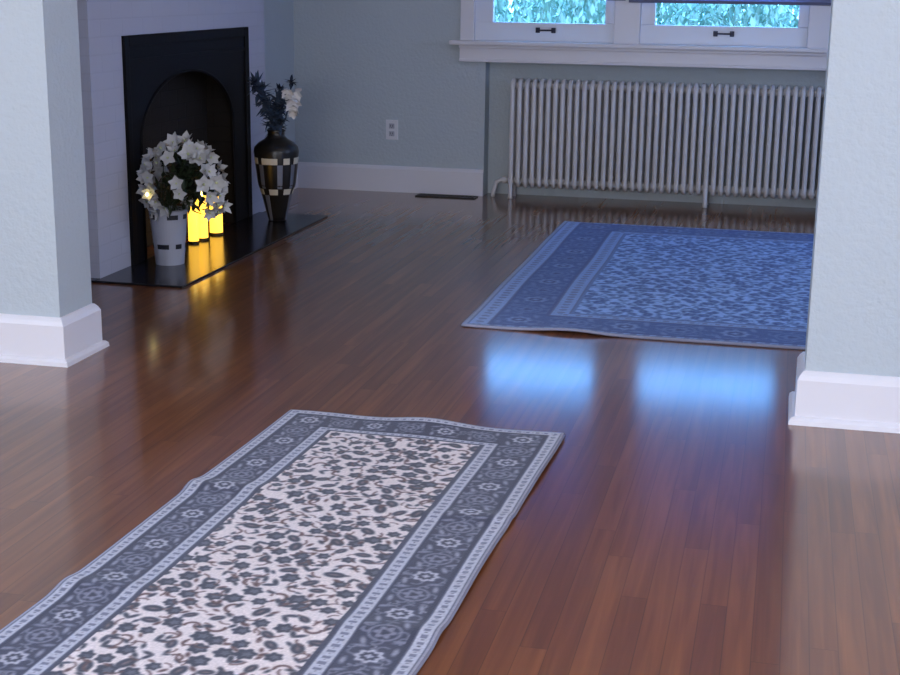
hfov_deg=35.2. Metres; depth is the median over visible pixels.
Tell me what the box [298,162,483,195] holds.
baseboard
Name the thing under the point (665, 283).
area rug
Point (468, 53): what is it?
trim
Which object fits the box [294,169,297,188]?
baseboard
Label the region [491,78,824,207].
radiator
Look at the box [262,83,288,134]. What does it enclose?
foliage
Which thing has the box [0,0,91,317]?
wall
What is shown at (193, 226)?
candle
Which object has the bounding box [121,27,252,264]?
fireplace surround
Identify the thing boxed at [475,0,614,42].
window
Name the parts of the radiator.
leg, leg, leg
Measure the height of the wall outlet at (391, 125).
0.124 m
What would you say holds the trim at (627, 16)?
attached to the wall at (360, 65)
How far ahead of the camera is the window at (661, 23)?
8.37 m
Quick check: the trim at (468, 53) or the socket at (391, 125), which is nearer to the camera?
the trim at (468, 53)
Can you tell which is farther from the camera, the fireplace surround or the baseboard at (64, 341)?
the fireplace surround
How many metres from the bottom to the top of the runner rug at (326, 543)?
0.030 m
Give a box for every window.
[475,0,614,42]
[640,3,809,46]
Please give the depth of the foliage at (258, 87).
7.68 m
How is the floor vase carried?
on the hearth slab
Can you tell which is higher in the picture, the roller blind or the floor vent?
the roller blind
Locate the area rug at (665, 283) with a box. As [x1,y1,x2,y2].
[461,221,813,349]
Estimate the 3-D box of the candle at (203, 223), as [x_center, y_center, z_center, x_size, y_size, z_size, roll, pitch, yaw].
[-1.259,-0.622,7.211,0.058,0.255,0.058,4,14,13]
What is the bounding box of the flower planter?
[136,130,232,265]
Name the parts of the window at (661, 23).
pane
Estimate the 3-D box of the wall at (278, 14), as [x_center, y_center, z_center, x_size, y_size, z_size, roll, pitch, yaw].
[-1.510,-1.758,7.050,0.150,2.550,4.335,4,14,13]
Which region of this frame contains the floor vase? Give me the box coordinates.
[254,129,298,220]
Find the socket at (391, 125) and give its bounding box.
[389,123,394,128]
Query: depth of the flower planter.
6.48 m
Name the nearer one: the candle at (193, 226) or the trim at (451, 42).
the candle at (193, 226)
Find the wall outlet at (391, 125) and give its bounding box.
[386,120,397,139]
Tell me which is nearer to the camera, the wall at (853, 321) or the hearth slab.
the wall at (853, 321)
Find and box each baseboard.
[0,303,109,367]
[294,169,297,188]
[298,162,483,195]
[788,352,899,433]
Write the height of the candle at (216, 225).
0.230 m
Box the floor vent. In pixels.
[415,193,477,198]
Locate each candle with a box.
[188,202,198,243]
[196,191,208,240]
[209,197,222,235]
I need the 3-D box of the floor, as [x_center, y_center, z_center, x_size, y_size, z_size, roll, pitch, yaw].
[-0.318,0.449,3.709,7.600,0.080,11.250,4,14,13]
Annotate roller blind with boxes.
[629,0,830,5]
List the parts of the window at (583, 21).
pane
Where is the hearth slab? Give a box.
[91,212,327,287]
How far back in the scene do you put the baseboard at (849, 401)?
4.30 m
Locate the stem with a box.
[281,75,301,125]
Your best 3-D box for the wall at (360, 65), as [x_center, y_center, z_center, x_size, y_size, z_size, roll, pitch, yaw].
[1.632,-2.057,8.407,5.323,2.550,0.220,4,14,13]
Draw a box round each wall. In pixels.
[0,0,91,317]
[77,0,265,277]
[264,0,294,142]
[293,0,825,207]
[805,0,899,376]
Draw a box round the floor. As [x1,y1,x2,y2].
[0,188,899,674]
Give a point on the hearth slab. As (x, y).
(243, 238)
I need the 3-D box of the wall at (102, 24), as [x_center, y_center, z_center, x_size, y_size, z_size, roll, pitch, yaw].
[-1.367,-1.740,6.988,0.159,2.550,2.101,4,14,13]
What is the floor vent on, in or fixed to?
in the floor
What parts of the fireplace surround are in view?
lintel moulding, arch moulding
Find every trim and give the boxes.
[449,40,827,52]
[459,45,826,70]
[460,0,830,47]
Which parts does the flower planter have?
flower, flower, flower, flower, flower, flower, flower, flower, flower, flower, flower, flower, flower, flower, flower, flower, flower, flower, flower, flower, flower, flower, flower, flower, flower, flower, flower, flower, flower, flower, flower, flower, flower, flower, flower, flower, flower, flower, flower, flower, flower, flower, flower, flower, flower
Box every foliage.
[247,71,281,136]
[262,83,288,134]
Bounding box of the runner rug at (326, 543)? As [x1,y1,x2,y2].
[0,409,564,674]

